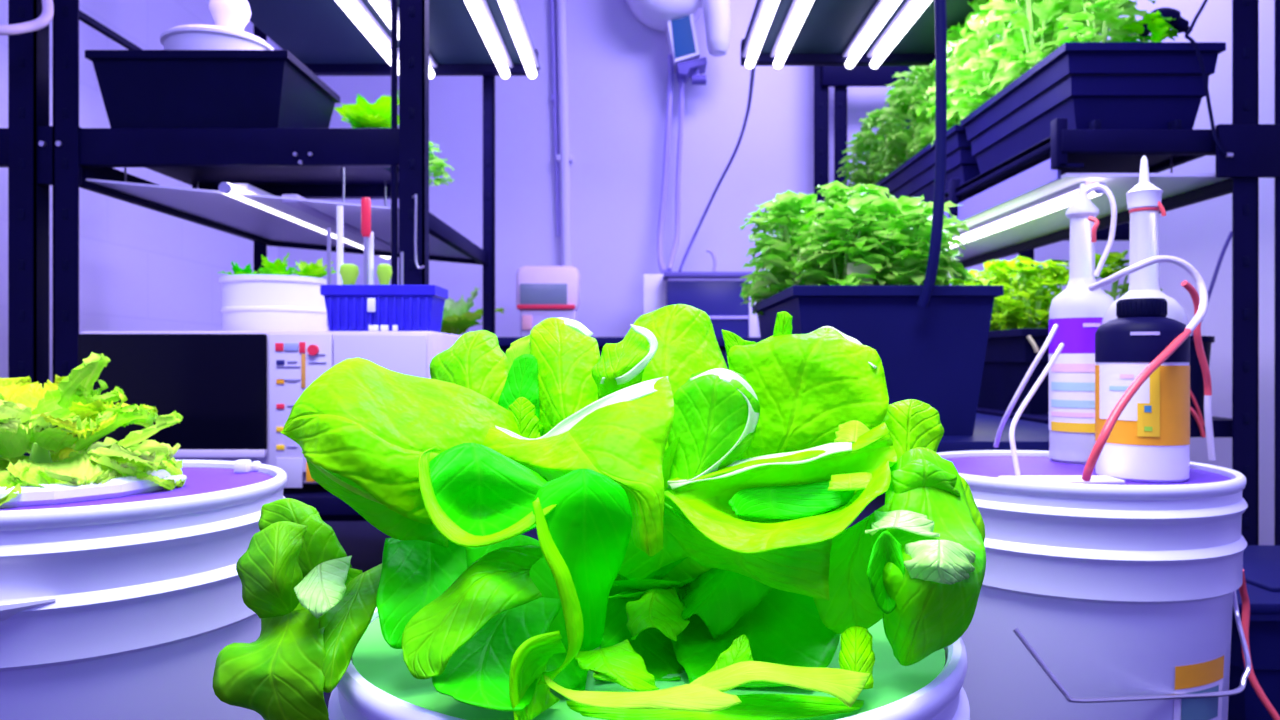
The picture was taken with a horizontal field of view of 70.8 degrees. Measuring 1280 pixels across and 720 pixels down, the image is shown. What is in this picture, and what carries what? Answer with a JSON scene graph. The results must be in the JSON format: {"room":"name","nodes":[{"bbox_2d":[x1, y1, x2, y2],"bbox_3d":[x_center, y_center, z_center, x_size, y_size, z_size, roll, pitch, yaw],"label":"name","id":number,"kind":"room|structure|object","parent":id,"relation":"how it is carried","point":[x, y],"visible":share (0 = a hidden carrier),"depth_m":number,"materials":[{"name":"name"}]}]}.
{"room":"hydroponic grow room","nodes":[
{"label":"hydroponic grow room","id":0,"kind":"room"},
{"bbox_2d":[0,0,276,381],"bbox_3d":[-1.500,-0.720,1.500,0.100,2.400,4.200,0,0,0],"label":"wall","id":1,"kind":"structure","parent":0,"point":[141,268],"depth_m":2.57,"materials":[{"name":"white paint"}]},
{"bbox_2d":[323,492,885,708],"bbox_3d":[0.000,0.530,1.550,3.100,0.100,4.300,0,0,0],"label":"floor","id":2,"kind":"structure","parent":0,"point":[361,540],"depth_m":2.43,"materials":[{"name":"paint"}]},
{"bbox_2d":[0,0,48,455],"bbox_3d":[-1.256,-0.545,1.618,0.367,2.050,0.040,0,0,0],"label":"post","id":3,"kind":"object","parent":2,"relation":"on","point":[28,53],"visible":0.69,"depth_m":1.60,"materials":[{"name":"black metal"}]},
{"bbox_2d":[0,460,286,719],"bbox_3d":[-0.436,0.284,0.697,0.303,0.391,0.309,0,0,0],"label":"bucket","id":4,"kind":"object","parent":2,"relation":"on","point":[121,608],"visible":0.74,"depth_m":0.59,"materials":[{"name":"white plastic"}]},
{"bbox_2d":[0,461,186,507],"bbox_3d":[-0.460,0.093,0.695,0.200,0.014,0.188,0,0,0],"label":"plate","id":5,"kind":"object","parent":4,"relation":"on","point":[56,493],"visible":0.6,"depth_m":0.64,"materials":[{"name":"white plastic"}]},
{"bbox_2d":[0,352,186,505],"bbox_3d":[-0.461,0.050,0.693,0.200,0.113,0.195,0,0,-35],"label":"lettuce","id":6,"kind":"object","parent":5,"relation":"on","point":[61,421],"visible":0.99,"depth_m":0.67,"materials":[{"name":"green plant"}]},
{"bbox_2d":[37,0,494,537],"bbox_3d":[-0.727,-0.545,2.017,0.701,2.050,0.862,0,0,0],"label":"shelving rack","id":7,"kind":"object","parent":2,"relation":"on","point":[307,163],"visible":0.53,"depth_m":1.60,"materials":[{"name":"black metal"}]},
{"bbox_2d":[0,0,53,34],"bbox_3d":[-1.092,-0.642,1.527,0.164,0.193,0.058,0,0,-36],"label":"hose","id":8,"kind":"object","parent":7,"relation":"attached to","point":[46,17],"visible":1,"depth_m":1.56,"materials":[{"name":"white plastic"}]},
{"bbox_2d":[85,50,339,127],"bbox_3d":[-0.806,-0.482,1.739,0.360,0.137,0.282,0,0,0],"label":"planter","id":9,"kind":"object","parent":7,"relation":"on","point":[139,88],"visible":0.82,"depth_m":1.62,"materials":[{"name":"black plastic"}]},
{"bbox_2d":[160,24,273,49],"bbox_3d":[-0.812,-0.520,1.735,0.200,0.199,0.200,0,0,0],"label":"tub","id":10,"kind":"object","parent":9,"relation":"in","point":[193,36],"visible":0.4,"depth_m":1.65,"materials":[{"name":"white plastic"}]},
{"bbox_2d":[208,0,250,30],"bbox_3d":[-0.794,-0.685,1.745,0.073,0.131,0.070,0,0,23],"label":"jug","id":11,"kind":"object","parent":10,"relation":"on","point":[234,14],"visible":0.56,"depth_m":1.72,"materials":[{"name":"white plastic"}]},
{"bbox_2d":[79,167,485,264],"bbox_3d":[-0.715,-0.325,2.110,0.602,0.134,1.040,0,0,0],"label":"light","id":12,"kind":"object","parent":7,"relation":"hanging from","point":[244,210],"visible":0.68,"depth_m":1.88,"materials":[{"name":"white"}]},
{"bbox_2d":[334,91,398,127],"bbox_3d":[-0.563,-0.485,1.905,0.190,0.142,0.172,0,0,-41],"label":"lettuce","id":13,"kind":"object","parent":7,"relation":"on","point":[362,114],"visible":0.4,"depth_m":1.86,"materials":[{"name":"green plant"}]},
{"bbox_2d":[398,141,454,185],"bbox_3d":[-0.484,-0.428,1.952,0.171,0.122,0.114,0,0,0],"label":"trailing plant","id":14,"kind":"object","parent":7,"relation":"on","point":[436,165],"visible":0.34,"depth_m":1.94,"materials":[{"name":"green plant"}]},
{"bbox_2d":[283,484,359,514],"bbox_3d":[-0.548,0.334,1.413,0.592,0.292,0.355,0,0,0],"label":"side table","id":15,"kind":"object","parent":2,"relation":"on","point":[315,495],"visible":0.02,"depth_m":1.24,"materials":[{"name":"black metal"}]},
{"bbox_2d":[78,331,461,487],"bbox_3d":[-0.543,0.073,1.413,0.502,0.229,0.314,0,0,0],"label":"microwave oven","id":16,"kind":"object","parent":15,"relation":"on","point":[234,392],"visible":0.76,"depth_m":1.26,"materials":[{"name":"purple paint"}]},
{"bbox_2d":[218,274,327,330],"bbox_3d":[-0.591,-0.086,1.460,0.169,0.090,0.169,0,0,0],"label":"tub","id":17,"kind":"object","parent":16,"relation":"on","point":[250,302],"visible":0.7,"depth_m":1.39,"materials":[{"name":"white plastic"}]},
{"bbox_2d":[218,261,263,274],"bbox_3d":[-0.644,-0.142,1.464,0.076,0.036,0.065,0,0,0],"label":"lettuce","id":18,"kind":"object","parent":17,"relation":"on","point":[247,270],"visible":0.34,"depth_m":1.45,"materials":[{"name":"green plant"}]},
{"bbox_2d":[250,253,298,274],"bbox_3d":[-0.580,-0.148,1.431,0.071,0.047,0.070,0,0,12],"label":"lettuce","id":19,"kind":"object","parent":17,"relation":"in","point":[278,267],"visible":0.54,"depth_m":1.42,"materials":[{"name":"green plant"}]},
{"bbox_2d":[288,258,336,277],"bbox_3d":[-0.525,-0.146,1.444,0.082,0.043,0.077,0,0,0],"label":"lettuce","id":20,"kind":"object","parent":17,"relation":"on","point":[317,270],"visible":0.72,"depth_m":1.43,"materials":[{"name":"green plant"}]},
{"bbox_2d":[320,264,447,331],"bbox_3d":[-0.375,-0.093,1.330,0.164,0.103,0.088,0,0,0],"label":"basket","id":21,"kind":"object","parent":16,"relation":"on","point":[348,307],"depth_m":1.29,"materials":[{"name":"blue plastic"}]},
{"bbox_2d":[327,228,330,325],"bbox_3d":[-0.456,-0.121,1.320,0.006,0.144,0.006,0,0,0],"label":"rod","id":22,"kind":"object","parent":21,"relation":"in","point":[328,229],"visible":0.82,"depth_m":1.32,"materials":[{"name":"silver metal"}]},
{"bbox_2d":[337,205,342,284],"bbox_3d":[-0.448,-0.140,1.345,0.010,0.181,0.010,0,0,0],"label":"rod","id":23,"kind":"object","parent":21,"relation":"in","point":[339,207],"visible":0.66,"depth_m":1.34,"materials":[{"name":"white plastic"}]},
{"bbox_2d":[361,197,370,284],"bbox_3d":[-0.406,-0.145,1.335,0.014,0.191,0.014,0,0,0],"label":"screwdriver","id":24,"kind":"object","parent":21,"relation":"in","point":[365,201],"visible":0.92,"depth_m":1.33,"materials":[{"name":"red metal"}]},
{"bbox_2d":[368,232,373,284],"bbox_3d":[-0.407,-0.121,1.353,0.014,0.143,0.014,0,0,0],"label":"rod","id":25,"kind":"object","parent":21,"relation":"in","point":[371,238],"visible":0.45,"depth_m":1.35,"materials":[{"name":"white plastic"}]},
{"bbox_2d":[497,337,760,368],"bbox_3d":[-0.100,0.202,3.265,1.400,0.556,0.570,0,0,0],"label":"bench","id":26,"kind":"object","parent":2,"relation":"on","point":[504,342],"visible":0.02,"depth_m":2.98,"materials":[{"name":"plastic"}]},
{"bbox_2d":[440,286,504,334],"bbox_3d":[-0.601,-0.164,3.037,0.278,0.178,0.250,0,0,16],"label":"seedling","id":27,"kind":"object","parent":26,"relation":"on","point":[457,319],"visible":0.65,"depth_m":3.02,"materials":[{"name":"green plant"}]},
{"bbox_2d":[516,266,579,336],"bbox_3d":[-0.331,-0.207,3.232,0.228,0.262,0.085,0,0,0],"label":"controller","id":28,"kind":"object","parent":26,"relation":"on","point":[542,292],"visible":0.9,"depth_m":3.20,"materials":[{"name":"white plastic"}]},
{"bbox_2d":[522,315,531,329],"bbox_3d":[-0.401,-0.133,3.201,0.036,0.053,0.010,0,0,0],"label":"switch","id":29,"kind":"object","parent":28,"relation":"attached to","point":[526,319],"depth_m":3.20,"materials":[{"name":"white plastic"}]},
{"bbox_2d":[643,274,666,314],"bbox_3d":[0.053,-0.189,3.220,0.085,0.230,0.080,0,0,0],"label":"plastic container","id":30,"kind":"object","parent":26,"relation":"on","point":[654,286],"visible":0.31,"depth_m":3.18,"materials":[{"name":"white plastic"}]},
{"bbox_2d":[663,249,756,336],"bbox_3d":[0.241,-0.229,3.190,0.318,0.312,0.260,0,0,0],"label":"sink","id":31,"kind":"object","parent":26,"relation":"on","point":[717,294],"visible":0.69,"depth_m":3.08,"materials":[{"name":"blue plastic"}]},
{"bbox_2d":[328,607,969,719],"bbox_3d":[0.004,0.304,0.451,0.303,0.351,0.303,0,0,0],"label":"bucket","id":32,"kind":"object","parent":2,"relation":"on","point":[377,683],"visible":0.2,"depth_m":0.37,"materials":[{"name":"white plastic"}]},
{"bbox_2d":[213,304,985,719],"bbox_3d":[-0.007,0.056,0.427,0.336,0.176,0.236,0,0,0],"label":"lettuce","id":33,"kind":"object","parent":32,"relation":"in","point":[691,512],"visible":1,"depth_m":0.39,"materials":[{"name":"green plant"}]},
{"bbox_2d":[936,413,1048,452],"bbox_3d":[0.405,0.294,1.575,0.570,0.372,0.750,0,0,0],"label":"work table","id":34,"kind":"object","parent":2,"relation":"on","point":[1029,435],"visible":0.02,"depth_m":1.25,"materials":[{"name":"blue plastic"}]},
{"bbox_2d":[752,285,1002,435],"bbox_3d":[0.359,0.002,1.481,0.293,0.212,0.456,0,0,0],"label":"planter","id":35,"kind":"object","parent":34,"relation":"on","point":[933,355],"visible":0.72,"depth_m":1.27,"materials":[{"name":"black plastic"}]},
{"bbox_2d":[741,265,806,314],"bbox_3d":[0.260,-0.126,1.653,0.153,0.113,0.159,0,0,0],"label":"trailing plant","id":36,"kind":"object","parent":35,"relation":"in","point":[754,299],"visible":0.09,"depth_m":1.64,"materials":[{"name":"green plant"}]},
{"bbox_2d":[740,190,817,315],"bbox_3d":[0.277,-0.186,1.619,0.195,0.219,0.232,0,0,0],"label":"potted plant","id":37,"kind":"object","parent":35,"relation":"in","point":[767,292],"visible":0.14,"depth_m":1.60,"materials":[{"name":"green plant"}]},
{"bbox_2d":[740,192,849,296],"bbox_3d":[0.264,-0.170,1.461,0.201,0.188,0.172,0,0,23],"label":"potted plant","id":38,"kind":"object","parent":35,"relation":"on","point":[788,214],"visible":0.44,"depth_m":1.44,"materials":[{"name":"green plant"}]},
{"bbox_2d":[791,195,896,296],"bbox_3d":[0.296,-0.157,1.331,0.160,0.160,0.155,0,0,0],"label":"potted plant","id":39,"kind":"object","parent":35,"relation":"on","point":[842,218],"visible":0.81,"depth_m":1.30,"materials":[{"name":"green plant"}]},
{"bbox_2d":[789,180,908,284],"bbox_3d":[0.339,-0.179,1.442,0.198,0.205,0.196,0,0,0],"label":"potted plant","id":40,"kind":"object","parent":35,"relation":"in","point":[836,192],"visible":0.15,"depth_m":1.41,"materials":[{"name":"green plant"}]},
{"bbox_2d":[847,263,872,284],"bbox_3d":[0.318,-0.099,1.302,0.038,0.084,0.003,0,0,0],"label":"plant tag","id":41,"kind":"object","parent":35,"relation":"in","point":[862,268],"visible":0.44,"depth_m":1.30,"materials":[{"name":"beige plastic"}]},
{"bbox_2d":[840,195,961,284],"bbox_3d":[0.385,-0.158,1.339,0.180,0.163,0.167,0,0,0],"label":"potted plant","id":42,"kind":"object","parent":35,"relation":"in","point":[913,272],"visible":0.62,"depth_m":1.30,"materials":[{"name":"green plant"}]},
{"bbox_2d":[869,201,978,284],"bbox_3d":[0.452,-0.167,1.461,0.196,0.181,0.203,0,0,0],"label":"potted plant","id":43,"kind":"object","parent":35,"relation":"on","point":[958,267],"visible":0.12,"depth_m":1.43,"materials":[{"name":"green plant"}]},
{"bbox_2d":[814,0,1279,544],"bbox_3d":[0.992,-0.570,2.517,0.705,2.100,1.977,0,0,0],"label":"shelving rack","id":44,"kind":"object","parent":2,"relation":"on","point":[1252,148],"visible":0.27,"depth_m":1.55,"materials":[{"name":"black metal"}]},
{"bbox_2d":[875,125,979,202],"bbox_3d":[0.875,-0.474,2.485,0.278,0.152,0.766,0,0,0],"label":"planter","id":45,"kind":"object","parent":44,"relation":"on","point":[914,177],"visible":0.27,"depth_m":2.34,"materials":[{"name":"black plastic"}]},
{"bbox_2d":[864,101,919,183],"bbox_3d":[0.789,-0.674,2.771,0.193,0.295,0.188,0,0,-6],"label":"leafy plant","id":46,"kind":"object","parent":45,"relation":"on","point":[877,165],"visible":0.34,"depth_m":2.77,"materials":[{"name":"green plant"}]},
{"bbox_2d":[873,78,932,169],"bbox_3d":[0.794,-0.679,2.656,0.207,0.304,0.227,0,0,6],"label":"leafy plant","id":47,"kind":"object","parent":45,"relation":"on","point":[898,149],"visible":0.23,"depth_m":2.65,"materials":[{"name":"green plant"}]},
{"bbox_2d":[877,66,949,157],"bbox_3d":[0.786,-0.680,2.541,0.225,0.308,0.226,0,0,17],"label":"leafy plant","id":48,"kind":"object","parent":45,"relation":"on","point":[900,95],"visible":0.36,"depth_m":2.54,"materials":[{"name":"green plant"}]},
{"bbox_2d":[905,66,957,151],"bbox_3d":[0.799,-0.670,2.416,0.182,0.286,0.188,0,0,43],"label":"leafy plant","id":49,"kind":"object","parent":45,"relation":"on","point":[922,111],"visible":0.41,"depth_m":2.41,"materials":[{"name":"green plant"}]},
{"bbox_2d":[923,51,993,136],"bbox_3d":[0.804,-0.655,2.281,0.175,0.256,0.192,0,0,-19],"label":"leafy plant","id":50,"kind":"object","parent":45,"relation":"on","point":[949,54],"visible":0.03,"depth_m":2.28,"materials":[{"name":"green plant"}]},
{"bbox_2d":[926,23,1001,145],"bbox_3d":[0.794,-0.672,2.162,0.214,0.292,0.213,0,0,44],"label":"leafy plant","id":51,"kind":"object","parent":45,"relation":"on","point":[955,35],"visible":0.29,"depth_m":2.15,"materials":[{"name":"green plant"}]},
{"bbox_2d":[977,328,1048,413],"bbox_3d":[0.877,0.022,2.135,0.301,0.165,0.846,0,0,0],"label":"planter","id":52,"kind":"object","parent":44,"relation":"on","point":[1009,356],"visible":0.28,"depth_m":1.79,"materials":[{"name":"black plastic"}]},
{"bbox_2d":[949,270,1014,330],"bbox_3d":[0.796,-0.128,2.135,0.188,0.173,0.184,0,0,24],"label":"leafy plant","id":53,"kind":"object","parent":52,"relation":"on","point":[971,272],"visible":0.07,"depth_m":2.12,"materials":[{"name":"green plant"}]},
{"bbox_2d":[971,255,1051,329],"bbox_3d":[0.801,-0.134,1.986,0.201,0.185,0.197,0,0,-6],"label":"leafy plant","id":54,"kind":"object","parent":52,"relation":"on","point":[1003,268],"visible":0.37,"depth_m":1.96,"materials":[{"name":"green plant"}]},
{"bbox_2d":[990,259,1068,329],"bbox_3d":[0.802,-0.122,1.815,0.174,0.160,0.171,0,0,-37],"label":"leafy plant","id":55,"kind":"object","parent":52,"relation":"on","point":[1036,291],"visible":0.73,"depth_m":1.80,"materials":[{"name":"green plant"}]},
{"bbox_2d":[1033,264,1107,327],"bbox_3d":[0.948,-0.126,1.978,0.180,0.169,0.183,0,0,-43],"label":"leafy plant","id":56,"kind":"object","parent":52,"relation":"on","point":[1056,265],"visible":0.1,"depth_m":1.97,"materials":[{"name":"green plant"}]},
{"bbox_2d":[1064,250,1162,300],"bbox_3d":[0.941,-0.132,1.820,0.198,0.182,0.194,0,0,16],"label":"leafy plant","id":57,"kind":"object","parent":52,"relation":"on","point":[1114,259],"visible":0.2,"depth_m":1.79,"materials":[{"name":"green plant"}]},
{"bbox_2d":[944,156,1231,267],"bbox_3d":[0.892,-0.337,2.460,0.319,0.098,1.800,0,0,0],"label":"light","id":58,"kind":"object","parent":44,"relation":"hanging from","point":[1026,211],"visible":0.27,"depth_m":1.82,"materials":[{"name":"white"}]},
{"bbox_2d":[960,42,1225,173],"bbox_3d":[0.875,-0.474,1.812,0.278,0.152,0.511,0,0,0],"label":"planter","id":59,"kind":"object","parent":44,"relation":"on","point":[1092,85],"visible":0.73,"depth_m":1.58,"materials":[{"name":"black plastic"}]},
{"bbox_2d":[947,0,1019,121],"bbox_3d":[0.792,-0.689,2.020,0.206,0.323,0.212,0,0,33],"label":"leafy plant","id":60,"kind":"object","parent":59,"relation":"on","point":[978,39],"visible":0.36,"depth_m":2.00,"materials":[{"name":"green plant"}]},
{"bbox_2d":[962,0,1057,91],"bbox_3d":[0.807,-0.667,1.899,0.210,0.280,0.191,0,0,-41],"label":"leafy plant","id":61,"kind":"object","parent":59,"relation":"on","point":[995,53],"visible":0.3,"depth_m":1.90,"materials":[{"name":"green plant"}]},
{"bbox_2d":[979,0,1079,91],"bbox_3d":[0.796,-0.673,1.798,0.222,0.294,0.199,0,0,29],"label":"leafy plant","id":62,"kind":"object","parent":59,"relation":"on","point":[1046,10],"visible":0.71,"depth_m":1.79,"materials":[{"name":"green plant"}]},
{"bbox_2d":[1022,5,1081,53],"bbox_3d":[0.914,-0.660,1.913,0.196,0.268,0.196,0,0,-32],"label":"leafy plant","id":63,"kind":"object","parent":59,"relation":"on","point":[1067,6],"visible":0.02,"depth_m":1.90,"materials":[{"name":"green plant"}]},
{"bbox_2d":[1048,0,1146,46],"bbox_3d":[0.837,-0.624,1.646,0.173,0.193,0.172,0,0,0],"label":"leafy plant","id":64,"kind":"object","parent":59,"relation":"on","point":[1108,9],"visible":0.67,"depth_m":1.63,"materials":[{"name":"green plant"}]},
{"bbox_2d":[1063,0,1155,41],"bbox_3d":[0.907,-0.668,1.769,0.179,0.282,0.185,0,0,1],"label":"leafy plant","id":65,"kind":"object","parent":59,"relation":"on","point":[1129,3],"visible":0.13,"depth_m":1.75,"materials":[{"name":"green plant"}]},
{"bbox_2d":[1122,10,1177,41],"bbox_3d":[0.901,-0.567,1.596,0.098,0.079,0.101,0,0,29],"label":"leafy plant","id":66,"kind":"object","parent":59,"relation":"on","point":[1159,29],"visible":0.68,"depth_m":1.58,"materials":[{"name":"green plant"}]},
{"bbox_2d":[1138,7,1192,36],"bbox_3d":[0.932,-0.600,1.600,0.097,0.050,0.036,0,0,0],"label":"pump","id":67,"kind":"object","parent":59,"relation":"on","point":[1180,24],"visible":0.59,"depth_m":1.59,"materials":[{"name":"black plastic"}]},
{"bbox_2d":[1184,0,1207,35],"bbox_3d":[0.992,-0.654,1.583,0.107,0.187,0.016,0,0,-25],"label":"cable","id":68,"kind":"object","parent":59,"relation":"on","point":[1201,8],"visible":1,"depth_m":1.57,"materials":[{"name":"plastic"}]},
{"bbox_2d":[1190,407,1205,437],"bbox_3d":[0.962,0.104,1.561,0.042,0.061,0.010,0,0,-3],"label":"wire","id":69,"kind":"object","parent":44,"relation":"hanging from","point":[1195,415],"visible":0.82,"depth_m":1.56,"materials":[{"name":"red"}]},
{"bbox_2d":[1190,336,1214,419],"bbox_3d":[0.960,0.032,1.635,0.142,0.147,0.142,0,0,0],"label":"plant pot","id":70,"kind":"object","parent":44,"relation":"on","point":[1196,376],"visible":0.18,"depth_m":1.58,"materials":[{"name":"black plastic"}]},
{"bbox_2d":[1185,35,1226,156],"bbox_3d":[0.970,-0.453,1.543,0.064,0.216,0.015,0,0,19],"label":"cable","id":71,"kind":"object","parent":44,"relation":"attached to","point":[1187,37],"visible":1,"depth_m":1.54,"materials":[{"name":"plastic"}]},
{"bbox_3d":[0.875,-0.474,3.170,0.278,0.152,0.476,0,0,0],"label":"tray","id":72,"kind":"object","parent":44,"relation":"on","visible":0},
{"bbox_2d":[837,146,871,187],"bbox_3d":[0.800,-0.664,3.269,0.175,0.274,0.180,0,0,-34],"label":"leafy plant","id":73,"kind":"object","parent":72,"relation":"on","point":[845,158],"visible":0.16,"depth_m":3.27,"materials":[{"name":"green plant"}]},
{"bbox_2d":[846,131,880,192],"bbox_3d":[0.801,-0.666,3.146,0.189,0.277,0.207,0,0,-29],"label":"leafy plant","id":74,"kind":"object","parent":72,"relation":"on","point":[856,166],"visible":0.15,"depth_m":3.12,"materials":[{"name":"green plant"}]},
{"bbox_2d":[843,110,906,186],"bbox_3d":[0.794,-0.680,3.021,0.226,0.309,0.227,0,0,31],"label":"leafy plant","id":75,"kind":"object","parent":72,"relation":"on","point":[866,131],"visible":0.34,"depth_m":3.02,"materials":[{"name":"green plant"}]},
{"bbox_2d":[937,450,1250,719],"bbox_3d":[0.425,0.292,0.898,0.310,0.375,0.306,0,0,-15],"label":"bucket","id":76,"kind":"object","parent":2,"relation":"on","point":[1096,601],"visible":0.67,"depth_m":0.77,"materials":[{"name":"white plastic"}]},
{"bbox_2d":[994,324,1057,447],"bbox_3d":[0.395,0.028,0.920,0.062,0.130,0.046,0,0,21],"label":"hose","id":77,"kind":"object","parent":76,"relation":"on","point":[1055,326],"visible":1,"depth_m":0.91,"materials":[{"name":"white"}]},
{"bbox_2d":[1009,343,1063,475],"bbox_3d":[0.389,0.045,0.884,0.015,0.125,0.134,0,0,42],"label":"hose","id":78,"kind":"object","parent":76,"relation":"on","point":[1046,370],"visible":1,"depth_m":0.86,"materials":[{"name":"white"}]},
{"bbox_2d":[998,476,1124,484],"bbox_3d":[0.380,0.108,0.818,0.105,0.005,0.035,0,0,0],"label":"access hatch","id":79,"kind":"object","parent":76,"relation":"on","point":[1107,480],"visible":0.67,"depth_m":0.81,"materials":[{"name":"white plastic"}]},
{"bbox_2d":[1049,183,1113,463],"bbox_3d":[0.484,-0.041,0.985,0.068,0.304,0.068,0,0,0],"label":"bottle","id":80,"kind":"object","parent":76,"relation":"on","point":[1078,312],"visible":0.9,"depth_m":0.96,"materials":[{"name":"white plastic"}]},
{"bbox_2d":[1088,216,1098,241],"bbox_3d":[0.486,-0.140,0.964,0.008,0.029,0.012,0,0,-43],"label":"clip","id":81,"kind":"object","parent":80,"relation":"attached to","point":[1090,218],"visible":1,"depth_m":0.96,"materials":[{"name":"red"}]},
{"bbox_2d":[1086,184,1116,276],"bbox_3d":[0.494,-0.139,0.970,0.024,0.102,0.036,0,0,0],"label":"tube","id":82,"kind":"object","parent":80,"relation":"attached to","point":[1104,188],"visible":1,"depth_m":0.95,"materials":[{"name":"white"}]},
{"bbox_2d":[1095,298,1189,482],"bbox_3d":[0.472,0.027,0.847,0.079,0.168,0.078,0,0,0],"label":"bottle","id":83,"kind":"object","parent":76,"relation":"on","point":[1149,442],"visible":0.97,"depth_m":0.82,"materials":[{"name":"white plastic"}]},
{"bbox_2d":[1082,255,1207,481],"bbox_3d":[0.468,0.002,0.831,0.103,0.207,0.188,0,0,28],"label":"tube","id":84,"kind":"object","parent":83,"relation":"attached to","point":[1171,348],"visible":1,"depth_m":0.80,"materials":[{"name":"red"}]},
{"bbox_2d":[1102,156,1189,466],"bbox_3d":[0.521,-0.050,0.930,0.080,0.322,0.080,0,0,0],"label":"bottle","id":85,"kind":"object","parent":76,"relation":"on","point":[1144,204],"visible":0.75,"depth_m":0.92,"materials":[{"name":"white plastic"}]},
{"bbox_2d":[1181,280,1215,459],"bbox_3d":[0.604,0.012,0.973,0.058,0.195,0.010,0,0,-31],"label":"tube","id":86,"kind":"object","parent":85,"relation":"attached to","point":[1192,291],"visible":0.88,"depth_m":0.98,"materials":[{"name":"red"}]},
{"bbox_2d":[1019,0,1279,544],"bbox_3d":[1.267,-0.570,2.091,0.346,2.100,1.086,0,0,0],"label":"shelving rack","id":87,"kind":"object","parent":2,"relation":"on","point":[1122,233],"visible":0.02,"depth_m":1.55,"materials":[{"name":"black metal"}]},
{"bbox_2d":[1191,231,1231,335],"bbox_3d":[1.203,-0.151,1.900,0.100,0.242,0.008,0,0,0],"label":"wire","id":88,"kind":"object","parent":87,"relation":"attached to","point":[1229,237],"visible":0.55,"depth_m":1.90,"materials":[{"name":"blue"}]},
{"bbox_2d":[1228,545,1279,719],"bbox_3d":[0.917,0.384,1.260,0.390,0.192,0.344,0,0,0],"label":"storage bin","id":89,"kind":"object","parent":2,"relation":"on","point":[1261,563],"visible":0.2,"depth_m":1.11,"materials":[{"name":"blue plastic"}]},
{"bbox_2d":[1239,569,1279,719],"bbox_3d":[0.737,0.364,1.045,0.030,0.237,0.071,0,0,-44],"label":"cable","id":90,"kind":"object","parent":2,"relation":"on","point":[1243,590],"visible":0.77,"depth_m":1.06,"materials":[{"name":"red plastic"}]},
{"bbox_2d":[277,0,1001,336],"bbox_3d":[0.000,-0.720,3.650,3.100,2.400,0.100,0,0,0],"label":"wall","id":91,"kind":"structure","parent":0,"point":[618,64],"depth_m":3.60,"materials":[{"name":"white paint"}]},
{"bbox_2d":[550,0,560,235],"bbox_3d":[-0.342,-1.183,3.587,0.062,1.379,0.025,0,0,0],"label":"conduit pipe","id":92,"kind":"object","parent":91,"relation":"attached to","point":[554,97],"visible":0.84,"depth_m":3.58,"materials":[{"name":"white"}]},
{"bbox_2d":[556,0,572,265],"bbox_3d":[-0.306,-0.978,3.576,0.081,1.775,0.048,0,0,0],"label":"conduit pipe","id":93,"kind":"object","parent":91,"relation":"attached to","point":[564,159],"visible":0.9,"depth_m":3.56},
{"bbox_2d":[626,0,702,30],"bbox_3d":[0.109,-1.470,3.490,0.340,0.340,0.200,0,0,0],"label":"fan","id":94,"kind":"object","parent":91,"relation":"attached to","point":[655,14],"visible":0.8,"depth_m":3.43,"materials":[{"name":"white plastic"}]},
{"bbox_2d":[702,0,730,56],"bbox_3d":[0.278,-1.452,3.401,0.136,0.572,0.126,0,0,0],"label":"flexible duct","id":95,"kind":"object","parent":94,"relation":"attached to","point":[717,16],"visible":1,"depth_m":3.38,"materials":[{"name":"white plastic"}]},
{"bbox_2d":[665,14,706,84],"bbox_3d":[0.178,-1.207,3.523,0.157,0.284,0.153,0,0,0],"label":"screen","id":96,"kind":"object","parent":91,"relation":"attached to","point":[681,35],"visible":0.98,"depth_m":3.45,"materials":[{"name":"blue plastic"}]},
{"bbox_2d":[657,55,673,273],"bbox_3d":[0.086,-0.753,3.421,0.064,0.883,0.250,0,0,9],"label":"power cable","id":97,"kind":"object","parent":96,"relation":"hanging from","point":[669,104],"visible":0.94,"depth_m":3.52,"materials":[{"name":"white plastic"}]},
{"bbox_2d":[666,78,683,271],"bbox_3d":[0.137,-0.722,3.432,0.037,0.794,0.224,0,0,12],"label":"power cable","id":98,"kind":"object","parent":96,"relation":"hanging from","point":[681,81],"visible":0.96,"depth_m":3.52,"materials":[{"name":"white plastic"}]},
{"bbox_2d":[1002,0,1273,544],"bbox_3d":[1.500,-0.720,1.500,0.100,2.400,4.200,0,0,0],"label":"wall","id":99,"kind":"structure","parent":0,"point":[1197,233],"depth_m":2.24,"materials":[{"name":"white paint"}]},
{"bbox_3d":[0.000,-1.970,1.550,3.100,0.100,4.300,0,0,0],"label":"ceiling","id":100,"kind":"structure","parent":0,"visible":0},
{"bbox_2d":[247,0,540,79],"bbox_3d":[-0.584,-1.332,1.952,0.641,1.176,0.904,0,0,0],"label":"light","id":101,"kind":"object","parent":100,"relation":"hanging from","point":[329,37],"visible":0.72,"depth_m":2.15,"materials":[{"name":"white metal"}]},
{"bbox_2d":[741,0,974,69],"bbox_3d":[0.542,-1.342,1.942,0.553,1.156,0.884,0,0,0],"label":"light","id":102,"kind":"object","parent":100,"relation":"hanging from","point":[849,34],"visible":0.87,"depth_m":2.17,"materials":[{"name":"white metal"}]},
{"bbox_2d":[678,66,754,271],"bbox_3d":[0.254,-0.572,2.938,0.225,0.503,1.137,0,0,0],"label":"power cable","id":103,"kind":"object","parent":102,"relation":"attached to","point":[752,75],"visible":0.91,"depth_m":3.35,"materials":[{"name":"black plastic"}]},
{"bbox_2d":[917,0,946,307],"bbox_3d":[0.395,-0.996,1.227,0.026,1.848,0.042,0,0,-41],"label":"hanging cable","id":104,"kind":"object","parent":100,"relation":"hanging from","point":[940,5],"visible":1,"depth_m":1.21,"materials":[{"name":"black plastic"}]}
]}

